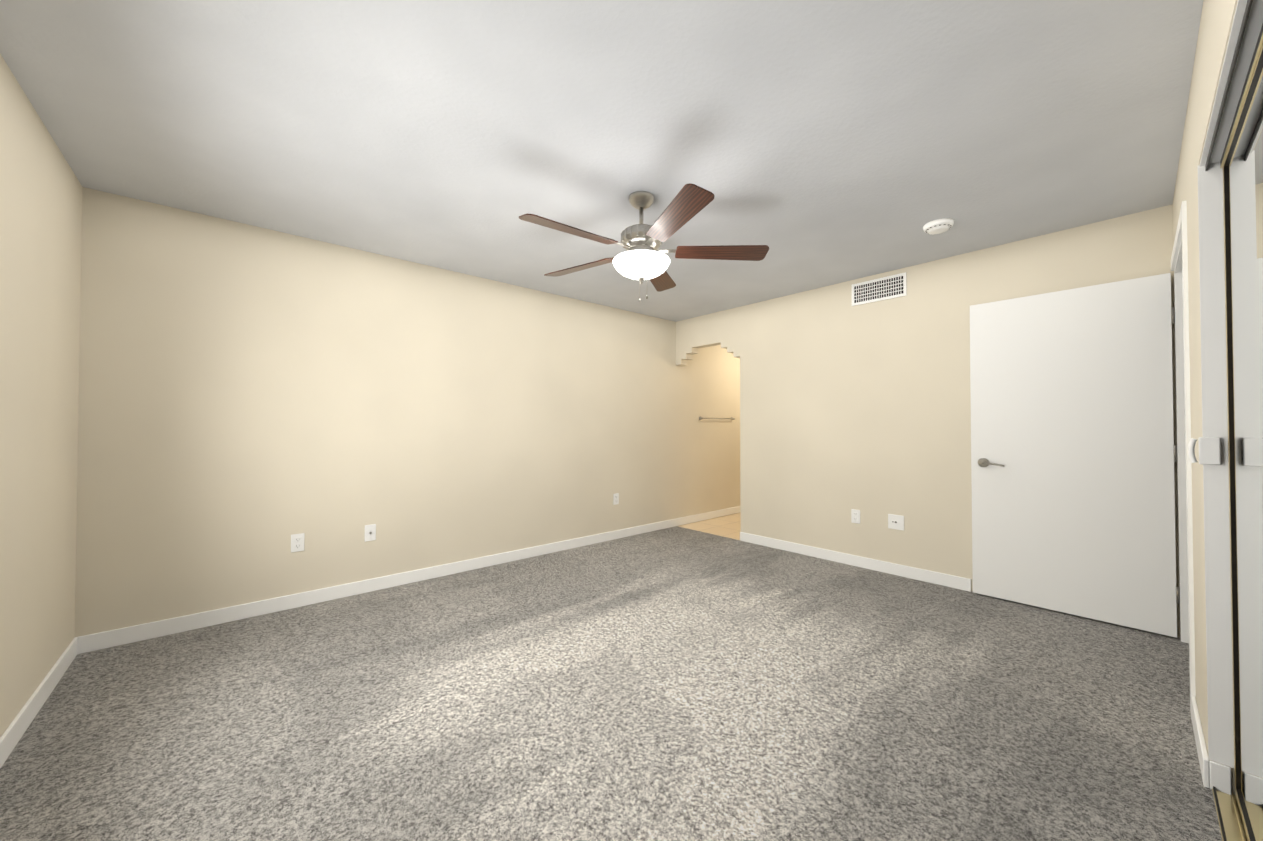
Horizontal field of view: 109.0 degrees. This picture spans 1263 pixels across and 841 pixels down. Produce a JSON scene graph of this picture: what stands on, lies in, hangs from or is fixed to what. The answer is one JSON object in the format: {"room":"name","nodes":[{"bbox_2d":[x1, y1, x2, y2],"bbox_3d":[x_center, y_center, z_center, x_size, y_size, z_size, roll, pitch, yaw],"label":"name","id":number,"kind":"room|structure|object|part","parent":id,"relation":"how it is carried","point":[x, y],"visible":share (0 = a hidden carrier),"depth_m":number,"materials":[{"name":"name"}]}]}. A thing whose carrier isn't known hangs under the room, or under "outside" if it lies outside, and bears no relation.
{"room":"empty bedroom","nodes":[
{"label":"empty bedroom","id":0,"kind":"room"},
{"bbox_2d":[0,54,81,736],"bbox_3d":[-1.622,-0.030,0.841,0.120,2.440,3.935,1,-1,-42],"label":"wall","id":1,"kind":"structure","parent":0,"point":[40,231],"depth_m":1.83,"materials":[{"name":"beige paint"}]},
{"bbox_2d":[0,636,83,767],"bbox_3d":[-1.602,1.146,0.901,0.013,0.090,3.785,1,-1,-42],"label":"baseboard","id":2,"kind":"structure","parent":1,"relation":"attached to","point":[14,732],"depth_m":1.85,"materials":[{"name":"white wood"}]},
{"bbox_2d":[74,187,739,637],"bbox_3d":[-0.313,0.027,4.718,7.230,2.440,0.120,1,-1,-42],"label":"wall","id":3,"kind":"structure","parent":0,"point":[252,399],"depth_m":3.10,"materials":[{"name":"beige paint"}]},
{"bbox_2d":[291,533,304,552],"bbox_3d":[-2.187,0.801,2.954,0.072,0.116,0.010,1,-1,-42],"label":"outlet","id":4,"kind":"object","parent":3,"relation":"attached to","point":[297,542],"visible":1,"depth_m":2.95,"materials":[{"name":"white plastic"}]},
{"bbox_2d":[364,524,375,541],"bbox_3d":[-1.871,0.805,3.230,0.072,0.116,0.016,1,-1,-42],"label":"outlet","id":5,"kind":"object","parent":3,"relation":"attached to","point":[370,532],"visible":1,"depth_m":3.23,"materials":[{"name":"white plastic"}]},
{"bbox_2d":[84,506,740,652],"bbox_3d":[-0.268,1.201,4.650,6.990,0.090,0.016,1,-1,-42],"label":"baseboard","id":6,"kind":"structure","parent":3,"relation":"attached to","point":[126,635],"depth_m":3.11,"materials":[{"name":"white wood"}]},
{"bbox_2d":[613,493,618,504],"bbox_3d":[-0.162,0.828,4.754,0.072,0.116,0.010,1,-1,-42],"label":"outlet","id":7,"kind":"object","parent":3,"relation":"attached to","point":[615,498],"visible":1,"depth_m":4.75,"materials":[{"name":"white plastic"}]},
{"bbox_2d":[699,416,734,420],"bbox_3d":[1.131,-0.026,5.887,0.708,0.048,0.052,1,-1,-42],"label":"towel rail","id":8,"kind":"object","parent":3,"relation":"attached to","point":[731,418],"visible":1,"depth_m":5.83,"materials":[{"name":"silver metal"}]},
{"bbox_2d":[0,0,1202,321],"bbox_3d":[0.995,-1.244,3.266,7.230,0.060,4.055,1,-1,-42],"label":"ceiling","id":9,"kind":"structure","parent":0,"point":[814,144],"depth_m":1.86,"materials":[{"name":"white paint"}]},
{"bbox_2d":[519,183,768,301],"bbox_3d":[0.015,-0.933,2.457,1.309,0.586,1.344,1,-1,-42],"label":"ceiling fan","id":10,"kind":"object","parent":9,"relation":"hanging from","point":[641,259],"visible":1,"depth_m":2.39,"materials":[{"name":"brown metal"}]},
{"bbox_3d":[-0.296,-0.930,2.205,0.505,0.037,0.136,1,-1,-38],"label":"blade","id":11,"kind":"part","parent":10,"relation":"part of","materials":[{"name":"brown wood"}]},
{"bbox_3d":[-0.311,-0.922,2.725,0.505,0.037,0.136,-1,-1,34],"label":"blade","id":12,"kind":"part","parent":10,"relation":"part of","materials":[{"name":"brown wood"}]},
{"bbox_3d":[0.054,-0.832,2.474,0.316,0.096,0.316,1,-1,-42],"label":"lamp shade","id":13,"kind":"part","parent":10,"relation":"part of","materials":[{"name":"white glass"}]},
{"bbox_3d":[0.179,-0.920,2.900,0.136,0.037,0.505,0,-1,16],"label":"blade","id":14,"kind":"part","parent":10,"relation":"part of","materials":[{"name":"brown wood"}]},
{"bbox_3d":[0.203,-0.932,2.059,0.136,0.037,0.505,0,-1,-20],"label":"blade","id":15,"kind":"part","parent":10,"relation":"part of","materials":[{"name":"brown wood"}]},
{"bbox_3d":[0.496,-0.926,2.488,0.505,0.037,0.136,0,-1,-2],"label":"blade","id":16,"kind":"part","parent":10,"relation":"part of","materials":[{"name":"brown wood"}]},
{"bbox_2d":[923,218,953,234],"bbox_3d":[1.908,-1.198,2.803,0.160,0.046,0.160,1,-1,-42],"label":"smoke detector","id":17,"kind":"object","parent":9,"relation":"attached to","point":[939,226],"visible":1,"depth_m":2.76,"materials":[{"name":"white plastic"}]},
{"bbox_2d":[0,526,1221,840],"bbox_3d":[0.045,1.238,2.386,4.690,0.050,4.055,1,-1,-42],"label":"floor carpet","id":18,"kind":"object","parent":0,"point":[676,684],"visible":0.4,"depth_m":1.82,"materials":[{"name":"grey carpet"}]},
{"bbox_2d":[678,512,740,539],"bbox_3d":[2.170,1.285,5.436,2.540,0.046,2.320,1,-1,-42],"label":"floor","id":19,"kind":"structure","parent":0,"point":[728,526],"depth_m":5.36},
{"bbox_2d":[676,205,1179,637],"bbox_3d":[1.883,0.016,3.957,0.120,2.440,3.935,1,-1,-42],"label":"wall","id":20,"kind":"structure","parent":0,"point":[846,406],"depth_m":3.67,"materials":[{"name":"beige paint"}]},
{"bbox_2d":[851,509,859,523],"bbox_3d":[1.902,0.814,3.826,0.010,0.116,0.072,1,-1,-42],"label":"electrical outlet","id":21,"kind":"object","parent":20,"relation":"attached to","point":[855,516],"visible":1,"depth_m":3.83,"materials":[{"name":"white plastic"}]},
{"bbox_2d":[740,532,970,591],"bbox_3d":[1.779,1.191,3.956,0.013,0.090,1.955,1,-1,-42],"label":"baseboard","id":22,"kind":"structure","parent":20,"relation":"attached to","point":[952,581],"depth_m":3.75,"materials":[{"name":"white wood"}]},
{"bbox_2d":[852,272,906,305],"bbox_3d":[2.029,-1.075,3.712,0.008,0.185,0.420,1,-1,-42],"label":"air vent","id":23,"kind":"object","parent":20,"relation":"in","point":[884,288],"visible":1,"depth_m":3.70,"materials":[{"name":"white metal"}]},
{"bbox_2d":[888,514,903,530],"bbox_3d":[2.109,0.811,3.595,0.009,0.116,0.115,1,-1,-42],"label":"electrical outlet","id":24,"kind":"object","parent":20,"relation":"attached to","point":[896,522],"visible":1,"depth_m":3.59,"materials":[{"name":"white plastic"}]},
{"bbox_2d":[970,273,1178,637],"bbox_3d":[2.707,0.193,2.840,0.093,2.030,0.930,1,-1,-42],"label":"door","id":25,"kind":"structure","parent":20,"relation":"in","point":[1072,468],"depth_m":2.79,"materials":[{"name":"white wood"}]},
{"bbox_3d":[2.461,0.293,3.089,0.058,0.066,0.155,1,-1,-42],"label":"handle","id":26,"kind":"part","parent":25,"relation":"part of","materials":[{"name":"silver metal"}]},
{"bbox_3d":[3.018,0.190,2.502,0.012,1.640,0.011,1,-1,-42],"label":"door hinge set","id":27,"kind":"part","parent":25,"relation":"part of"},
{"bbox_2d":[1172,0,1237,794],"bbox_3d":[1.353,-0.029,0.934,4.690,2.440,0.120,1,-1,-42],"label":"wall","id":28,"kind":"structure","parent":0,"point":[1216,20],"depth_m":1.59,"materials":[{"name":"beige paint"}]},
{"bbox_2d":[1171,162,1233,767],"bbox_3d":[2.494,0.151,1.954,1.524,2.110,0.132,1,-1,-42],"label":"door frame","id":29,"kind":"structure","parent":28,"relation":"attached to","point":[1216,489],"depth_m":1.48,"materials":[{"name":"white wood"}]},
{"bbox_2d":[1188,437,1220,464],"bbox_3d":[1.879,0.100,1.480,0.026,0.090,0.067,1,-1,-42],"label":"switch","id":30,"kind":"object","parent":28,"relation":"attached to","point":[1209,450],"visible":1,"depth_m":1.47,"materials":[{"name":"white plastic"}]},
{"bbox_2d":[1191,695,1231,794],"bbox_3d":[2.086,1.157,1.641,0.533,0.090,0.038,1,-1,-42],"label":"baseboard","id":31,"kind":"structure","parent":28,"relation":"attached to","point":[1216,776],"depth_m":1.47,"materials":[{"name":"white wood"}]},
{"bbox_2d":[1200,0,1262,840],"bbox_3d":[0.857,0.160,0.488,2.880,2.050,0.117,1,-1,-42],"label":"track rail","id":32,"kind":"object","parent":28,"relation":"attached to","point":[1245,42],"visible":0.76,"depth_m":1.17,"materials":[{"name":"gold metal"}]},
{"bbox_2d":[1222,43,1262,840],"bbox_3d":[1.314,0.163,0.896,1.644,2.020,0.023,1,-1,-42],"label":"sliding door","id":33,"kind":"structure","parent":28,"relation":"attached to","point":[1242,169],"depth_m":1.24,"materials":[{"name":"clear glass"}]}
]}

